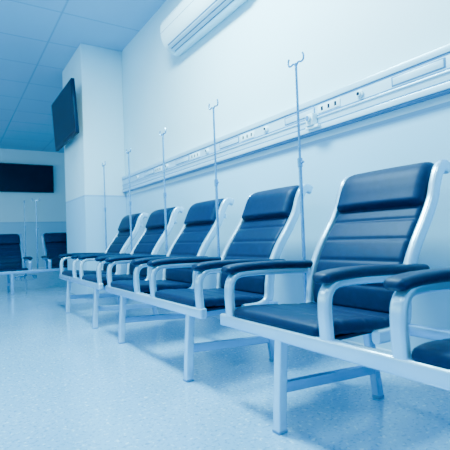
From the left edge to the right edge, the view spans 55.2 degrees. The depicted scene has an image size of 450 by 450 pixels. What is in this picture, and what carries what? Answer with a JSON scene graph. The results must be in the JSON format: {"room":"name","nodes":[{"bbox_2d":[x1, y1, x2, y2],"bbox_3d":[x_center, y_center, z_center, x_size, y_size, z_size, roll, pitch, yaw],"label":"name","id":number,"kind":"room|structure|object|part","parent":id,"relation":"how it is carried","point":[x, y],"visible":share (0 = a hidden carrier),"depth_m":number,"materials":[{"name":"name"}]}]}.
{"room":"hospital interior","nodes":[
{"label":"hospital interior","id":0,"kind":"room"},
{"bbox_2d":[0,148,66,267],"bbox_3d":[-7.954,-0.396,11.686,8.000,3.820,0.200,-1,-2,-33],"label":"wall","id":1,"kind":"structure","parent":0,"point":[51,207],"depth_m":12.96,"materials":[{"name":"paint"}]},
{"bbox_2d":[0,163,53,192],"bbox_3d":[-5.973,-1.390,12.809,1.620,0.840,0.123,-1,-2,-33],"label":"television","id":2,"kind":"object","parent":1,"relation":"attached to","point":[32,178],"visible":1,"depth_m":12.78,"materials":[{"name":"plastic"}]},
{"bbox_2d":[0,0,165,152],"bbox_3d":[-3.315,-2.626,4.549,7.800,0.100,17.000,-1,-2,-33],"label":"ceiling","id":3,"kind":"structure","parent":0,"point":[39,38],"depth_m":6.12,"materials":[{"name":"tile"}]},
{"bbox_2d":[62,43,127,298],"bbox_3d":[-2.047,-0.751,6.706,0.599,3.619,1.190,-1,-2,-33],"label":"wall column","id":4,"kind":"structure","parent":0,"point":[96,71],"depth_m":6.23,"materials":[{"name":"paint"}]},
{"bbox_2d":[51,78,78,150],"bbox_3d":[-2.358,-1.600,6.437,0.193,0.751,1.340,-1,-2,-33],"label":"television","id":5,"kind":"object","parent":4,"relation":"attached to","point":[64,108],"visible":1,"depth_m":6.22,"materials":[{"name":"plastic"}]},
{"bbox_2d":[0,271,449,449],"bbox_3d":[-3.178,1.091,4.447,7.800,0.100,17.000,-1,-2,-33],"label":"floor","id":6,"kind":"structure","parent":0,"point":[66,383],"depth_m":2.21,"materials":[{"name":"stone"}]},
{"bbox_2d":[14,200,36,278],"bbox_3d":[-4.772,0.336,10.262,0.492,1.844,0.472,-1,-2,-33],"label":"stand","id":7,"kind":"object","parent":6,"relation":"on","point":[25,275],"visible":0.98,"depth_m":10.23,"materials":[{"name":"metal"}]},
{"bbox_2d":[0,232,67,294],"bbox_3d":[-3.356,0.633,7.525,1.731,0.996,0.945,-1,-2,-33],"label":"bench","id":8,"kind":"object","parent":6,"relation":"on","point":[11,262],"visible":0.72,"depth_m":7.53,"materials":[{"name":"leather"}]},
{"bbox_3d":[-3.740,0.974,7.420,0.040,0.320,0.100,-1,-2,-33],"label":"leg","id":9,"kind":"part","parent":8,"relation":"part of","materials":[{"name":"metal"}]},
{"bbox_3d":[-3.825,0.543,7.463,0.514,0.451,0.282,-1,-2,-33],"label":"backrest","id":10,"kind":"part","parent":8,"relation":"part of","materials":[{"name":"blue leather"}]},
{"bbox_3d":[-3.434,0.950,6.942,0.042,0.318,0.068,-1,-2,-33],"label":"leg","id":11,"kind":"part","parent":8,"relation":"part of","materials":[{"name":"metal"}]},
{"bbox_3d":[-3.615,0.759,7.141,0.570,0.078,0.521,-1,-2,-33],"label":"seat","id":12,"kind":"part","parent":8,"relation":"part of","materials":[{"name":"blue leather"}]},
{"bbox_3d":[-3.816,0.498,7.448,0.608,0.694,0.591,-1,-2,-33],"label":"backrest frame","id":13,"kind":"part","parent":8,"relation":"part of","materials":[{"name":"metal"}]},
{"bbox_3d":[-3.362,0.686,7.329,0.054,0.240,0.574,-1,-2,-33],"label":"armrest","id":14,"kind":"part","parent":8,"relation":"part of","materials":[{"name":"metal"}]},
{"bbox_3d":[-3.108,0.768,7.178,1.680,0.051,0.044,-1,-2,-33],"label":"rail","id":15,"kind":"part","parent":8,"relation":"part of","materials":[{"name":"metal"}]},
{"bbox_2d":[32,198,39,268],"bbox_3d":[-3.366,0.179,7.702,0.143,1.332,0.075,-1,-2,-33],"label":"stand","id":16,"kind":"object","parent":8,"relation":"attached to","point":[32,198],"visible":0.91,"depth_m":7.71,"materials":[{"name":"metal"}]},
{"bbox_3d":[-3.028,0.482,7.952,0.608,0.694,0.591,-1,-2,-33],"label":"backrest frame","id":17,"kind":"part","parent":8,"relation":"part of","materials":[{"name":"metal"}]},
{"bbox_3d":[-3.105,0.681,7.494,0.054,0.240,0.574,-1,-2,-33],"label":"armrest","id":18,"kind":"part","parent":8,"relation":"part of","materials":[{"name":"metal"}]},
{"bbox_3d":[-3.037,0.527,7.968,0.514,0.451,0.282,-1,-2,-33],"label":"backrest","id":19,"kind":"part","parent":8,"relation":"part of","materials":[{"name":"blue leather"}]},
{"bbox_3d":[-2.826,0.743,7.646,0.570,0.078,0.521,-1,-2,-33],"label":"seat","id":20,"kind":"part","parent":8,"relation":"part of","materials":[{"name":"blue leather"}]},
{"bbox_2d":[58,206,183,328],"bbox_3d":[-1.233,0.413,4.842,0.945,1.131,1.731,-1,-2,-33],"label":"chairs","id":21,"kind":"object","parent":6,"relation":"on","point":[151,240],"visible":0.79,"depth_m":4.54,"materials":[{"name":"paint"}]},
{"bbox_3d":[-1.764,0.513,5.380,0.574,0.272,0.054,-1,-2,-33],"label":"armrest","id":22,"kind":"part","parent":21,"relation":"part of","materials":[{"name":"paint"}]},
{"bbox_3d":[-1.788,0.810,4.914,0.068,0.361,0.042,-1,-2,-33],"label":"leg","id":23,"kind":"part","parent":21,"relation":"part of","materials":[{"name":"paint"}]},
{"bbox_3d":[-1.425,0.486,4.849,0.574,0.272,0.054,-1,-2,-33],"label":"armrest","id":24,"kind":"part","parent":21,"relation":"part of","materials":[{"name":"paint"}]},
{"bbox_3d":[-1.570,0.594,4.595,0.044,0.058,1.680,-1,-2,-33],"label":"rail","id":25,"kind":"part","parent":21,"relation":"part of","materials":[{"name":"metal"}]},
{"bbox_3d":[-1.261,0.473,4.592,0.574,0.272,0.054,-1,-2,-33],"label":"armrest","id":26,"kind":"part","parent":21,"relation":"part of","materials":[{"name":"paint"}]},
{"bbox_3d":[-1.608,0.578,5.102,0.521,0.089,0.570,-1,-2,-33],"label":"seat","id":27,"kind":"part","parent":21,"relation":"part of","materials":[{"name":"blue leather"}]},
{"bbox_3d":[-1.197,0.763,3.987,0.068,0.361,0.042,-1,-2,-33],"label":"leg","id":28,"kind":"part","parent":21,"relation":"part of","materials":[{"name":"paint"}]},
{"bbox_3d":[-0.922,0.446,4.060,0.574,0.272,0.054,-1,-2,-33],"label":"armrest","id":29,"kind":"part","parent":21,"relation":"part of","materials":[{"name":"paint"}]},
{"bbox_2d":[102,162,106,250],"bbox_3d":[-1.590,-0.074,5.637,0.075,1.514,0.143,-1,-2,-33],"label":"stand","id":30,"kind":"object","parent":21,"relation":"attached to","point":[105,162],"visible":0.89,"depth_m":5.64,"materials":[{"name":"metal"}]},
{"bbox_3d":[-1.105,0.538,4.314,0.521,0.089,0.570,-1,-2,-33],"label":"seat","id":31,"kind":"part","parent":21,"relation":"part of","materials":[{"name":"blue leather"}]},
{"bbox_3d":[-1.302,0.308,5.311,0.282,0.512,0.514,-1,-2,-33],"label":"backrest","id":32,"kind":"part","parent":21,"relation":"part of","materials":[{"name":"blue leather"}]},
{"bbox_3d":[-1.320,0.258,5.302,0.591,0.789,0.608,-1,-2,-33],"label":"backrest frame","id":33,"kind":"part","parent":21,"relation":"part of","materials":[{"name":"paint"}]},
{"bbox_2d":[126,147,131,250],"bbox_3d":[-1.088,-0.114,4.850,0.075,1.514,0.143,-1,-2,-33],"label":"stand","id":34,"kind":"object","parent":21,"relation":"attached to","point":[130,203],"visible":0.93,"depth_m":4.86,"materials":[{"name":"metal"}]},
{"bbox_3d":[-0.799,0.268,4.523,0.282,0.512,0.514,-1,-2,-33],"label":"backrest","id":35,"kind":"part","parent":21,"relation":"part of","materials":[{"name":"blue leather"}]},
{"bbox_3d":[-0.718,0.754,4.293,0.100,0.364,0.040,-1,-2,-33],"label":"leg","id":36,"kind":"part","parent":21,"relation":"part of","materials":[{"name":"paint"}]},
{"bbox_3d":[-0.817,0.218,4.514,0.591,0.789,0.608,-1,-2,-33],"label":"backrest frame","id":37,"kind":"part","parent":21,"relation":"part of","materials":[{"name":"paint"}]},
{"bbox_2d":[105,184,312,381],"bbox_3d":[-0.227,0.333,3.266,0.945,1.131,1.731,-1,-2,-33],"label":"chairs","id":38,"kind":"object","parent":6,"relation":"on","point":[268,218],"visible":0.91,"depth_m":2.91,"materials":[{"name":"paint"}]},
{"bbox_3d":[-0.758,0.433,3.804,0.574,0.272,0.054,-1,-2,-33],"label":"armrest","id":39,"kind":"part","parent":38,"relation":"part of","materials":[{"name":"paint"}]},
{"bbox_3d":[-0.803,0.732,3.371,0.068,0.361,0.042,-1,-2,-33],"label":"leg","id":40,"kind":"part","parent":38,"relation":"part of","materials":[{"name":"paint"}]},
{"bbox_3d":[-0.418,0.406,3.272,0.574,0.272,0.054,-1,-2,-33],"label":"armrest","id":41,"kind":"part","parent":38,"relation":"part of","materials":[{"name":"paint"}]},
{"bbox_3d":[-0.602,0.497,3.525,0.521,0.089,0.570,-1,-2,-33],"label":"seat","id":42,"kind":"part","parent":38,"relation":"part of","materials":[{"name":"blue leather"}]},
{"bbox_3d":[-0.564,0.513,3.018,0.044,0.058,1.680,-1,-2,-33],"label":"rail","id":43,"kind":"part","parent":38,"relation":"part of","materials":[{"name":"metal"}]},
{"bbox_2d":[159,128,167,254],"bbox_3d":[-0.584,-0.154,4.061,0.075,1.514,0.143,-1,-2,-33],"label":"stand","id":44,"kind":"object","parent":38,"relation":"attached to","point":[162,135],"visible":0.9,"depth_m":4.07,"materials":[{"name":"metal"}]},
{"bbox_3d":[-0.255,0.393,3.015,0.574,0.272,0.054,-1,-2,-33],"label":"armrest","id":45,"kind":"part","parent":38,"relation":"part of","materials":[{"name":"paint"}]},
{"bbox_3d":[-0.201,0.683,2.428,0.068,0.361,0.042,-1,-2,-33],"label":"leg","id":46,"kind":"part","parent":38,"relation":"part of","materials":[{"name":"paint"}]},
{"bbox_3d":[-0.295,0.228,3.735,0.282,0.512,0.514,-1,-2,-33],"label":"backrest","id":47,"kind":"part","parent":38,"relation":"part of","materials":[{"name":"blue leather"}]},
{"bbox_3d":[-0.314,0.177,3.725,0.591,0.789,0.608,-1,-2,-33],"label":"backrest frame","id":48,"kind":"part","parent":38,"relation":"part of","materials":[{"name":"paint"}]},
{"bbox_3d":[0.085,0.366,2.484,0.574,0.272,0.054,-1,-2,-33],"label":"armrest","id":49,"kind":"part","parent":38,"relation":"part of","materials":[{"name":"paint"}]},
{"bbox_3d":[-0.098,0.457,2.737,0.521,0.089,0.570,-1,-2,-33],"label":"seat","id":50,"kind":"part","parent":38,"relation":"part of","materials":[{"name":"blue leather"}]},
{"bbox_2d":[208,99,219,256],"bbox_3d":[-0.082,-0.195,3.273,0.075,1.514,0.143,-1,-2,-33],"label":"stand","id":51,"kind":"object","parent":38,"relation":"attached to","point":[216,181],"visible":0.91,"depth_m":3.28,"materials":[{"name":"metal"}]},
{"bbox_3d":[-0.063,-0.323,3.283,0.030,0.050,0.045,-1,-2,-33],"label":"clamp knob","id":52,"kind":"part","parent":51,"relation":"part of","materials":[{"name":"metal"}]},
{"bbox_3d":[0.208,0.187,2.946,0.282,0.512,0.514,-1,-2,-33],"label":"backrest","id":53,"kind":"part","parent":38,"relation":"part of","materials":[{"name":"blue leather"}]},
{"bbox_3d":[0.190,0.137,2.937,0.591,0.789,0.608,-1,-2,-33],"label":"backrest frame","id":54,"kind":"part","parent":38,"relation":"part of","materials":[{"name":"paint"}]},
{"bbox_3d":[0.278,0.674,2.734,0.100,0.364,0.040,-1,-2,-33],"label":"leg","id":55,"kind":"part","parent":38,"relation":"part of","materials":[{"name":"paint"}]},
{"bbox_2d":[220,159,449,434],"bbox_3d":[0.779,0.252,1.689,0.945,1.131,1.731,-1,-2,-33],"label":"chair","id":56,"kind":"object","parent":6,"relation":"on","point":[364,276],"visible":1,"depth_m":1.91,"materials":[{"name":"leather"}]},
{"bbox_3d":[0.249,0.352,2.227,0.574,0.272,0.054,-1,-2,-33],"label":"armrest","id":57,"kind":"part","parent":56,"relation":"part of","materials":[{"name":"paint"}]},
{"bbox_3d":[0.227,0.649,1.757,0.068,0.361,0.042,-1,-2,-33],"label":"leg","id":58,"kind":"part","parent":56,"relation":"part of","materials":[{"name":"paint"}]},
{"bbox_2d":[287,52,306,302],"bbox_3d":[0.422,-0.235,2.484,0.075,1.514,0.143,-1,-2,-33],"label":"stand","id":59,"kind":"object","parent":56,"relation":"attached to","point":[300,161],"visible":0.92,"depth_m":2.49,"materials":[{"name":"metal"}]},
{"bbox_3d":[0.441,-0.363,2.494,0.030,0.050,0.045,-1,-2,-33],"label":"clamp knob","id":60,"kind":"part","parent":59,"relation":"part of","materials":[{"name":"metal"}]},
{"bbox_3d":[0.405,0.417,1.949,0.521,0.089,0.570,-1,-2,-33],"label":"seat","id":61,"kind":"part","parent":56,"relation":"part of","materials":[{"name":"blue leather"}]},
{"bbox_3d":[0.442,0.433,1.442,0.044,0.058,1.680,-1,-2,-33],"label":"rail","id":62,"kind":"part","parent":56,"relation":"part of","materials":[{"name":"metal"}]},
{"bbox_3d":[0.588,0.325,1.696,0.574,0.272,0.054,-1,-2,-33],"label":"armrest","id":63,"kind":"part","parent":56,"relation":"part of","materials":[{"name":"paint"}]},
{"bbox_3d":[0.711,0.147,2.158,0.282,0.512,0.514,-1,-2,-33],"label":"backrest","id":64,"kind":"part","parent":56,"relation":"part of","materials":[{"name":"blue leather"}]},
{"bbox_3d":[0.706,0.640,2.063,0.100,0.364,0.040,-1,-2,-33],"label":"leg","id":65,"kind":"part","parent":56,"relation":"part of","materials":[{"name":"paint"}]},
{"bbox_3d":[0.693,0.097,2.149,0.591,0.789,0.608,-1,-2,-33],"label":"backrest frame","id":66,"kind":"part","parent":56,"relation":"part of","materials":[{"name":"paint"}]},
{"bbox_3d":[0.752,0.312,1.439,0.574,0.272,0.054,-1,-2,-33],"label":"armrest","id":67,"kind":"part","parent":56,"relation":"part of","materials":[{"name":"paint"}]},
{"bbox_3d":[0.849,0.439,1.728,0.040,0.045,1.725,-1,-2,-33],"label":"rail","id":68,"kind":"part","parent":56,"relation":"part of","materials":[{"name":"metal"}]},
{"bbox_3d":[0.908,0.377,1.161,0.521,0.089,0.570,-1,-2,-33],"label":"seat","id":69,"kind":"part","parent":56,"relation":"part of","materials":[{"name":"blue leather"}]},
{"bbox_2d":[122,0,449,352],"bbox_3d":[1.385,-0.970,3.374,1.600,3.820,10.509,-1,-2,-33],"label":"wall","id":70,"kind":"structure","parent":0,"point":[241,63],"depth_m":3.31,"materials":[{"name":"paint"}]},
{"bbox_2d":[160,0,246,55],"bbox_3d":[-0.210,-2.078,4.128,0.236,0.370,1.480,-1,-2,-33],"label":"air conditioner","id":71,"kind":"object","parent":70,"relation":"attached to","point":[190,21],"visible":1,"depth_m":4.21,"materials":[{"name":"white plastic"}]},
{"bbox_2d":[168,0,233,50],"bbox_3d":[-0.218,-1.942,4.122,0.124,0.070,1.290,-1,-2,-33],"label":"vent","id":72,"kind":"object","parent":71,"relation":"attached to","point":[212,11],"depth_m":4.13,"materials":[{"name":"grey plastic"}]},
{"bbox_2d":[122,44,449,192],"bbox_3d":[0.802,-0.774,2.697,0.118,0.233,8.615,-1,-2,-33],"label":"wall panel","id":73,"kind":"object","parent":70,"relation":"attached to","point":[425,77],"depth_m":2.90,"materials":[{"name":"metal"}]},
{"bbox_3d":[-0.815,-0.677,5.243,0.006,0.055,0.200,-1,-2,-33],"label":"socket plate","id":74,"kind":"part","parent":73,"relation":"part of","materials":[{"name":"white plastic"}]},
{"bbox_3d":[-0.312,-0.718,4.454,0.006,0.055,0.200,-1,-2,-33],"label":"socket plate","id":75,"kind":"part","parent":73,"relation":"part of","materials":[{"name":"white plastic"}]},
{"bbox_3d":[0.036,-0.746,3.911,0.004,0.055,0.320,-1,-2,-33],"label":"call panel","id":76,"kind":"part","parent":73,"relation":"part of","materials":[{"name":"grey plastic"}]},
{"bbox_3d":[0.191,-0.758,3.666,0.006,0.055,0.200,-1,-2,-33],"label":"socket plate","id":77,"kind":"part","parent":73,"relation":"part of","materials":[{"name":"white plastic"}]},
{"bbox_3d":[0.539,-0.786,3.123,0.004,0.055,0.320,-1,-2,-33],"label":"call panel","id":78,"kind":"part","parent":73,"relation":"part of","materials":[{"name":"grey plastic"}]},
{"bbox_3d":[0.694,-0.798,2.878,0.006,0.055,0.200,-1,-2,-33],"label":"socket plate","id":79,"kind":"part","parent":73,"relation":"part of","materials":[{"name":"white plastic"}]},
{"bbox_2d":[356,90,362,98],"bbox_3d":[0.826,-0.809,2.654,0.024,0.052,0.052,-1,-2,-33],"label":"outlet","id":80,"kind":"object","parent":73,"relation":"attached to","point":[359,93],"depth_m":2.64,"materials":[{"name":"plastic"}]},
{"bbox_3d":[1.042,-0.826,2.334,0.004,0.055,0.320,-1,-2,-33],"label":"call panel","id":81,"kind":"part","parent":73,"relation":"part of","materials":[{"name":"grey plastic"}]},
{"bbox_2d":[209,315,391,351],"bbox_3d":[1.038,0.785,2.474,0.012,0.090,9.119,-1,-2,-33],"label":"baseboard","id":82,"kind":"structure","parent":70,"relation":"attached to","point":[215,316],"depth_m":2.78,"materials":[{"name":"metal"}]}
]}

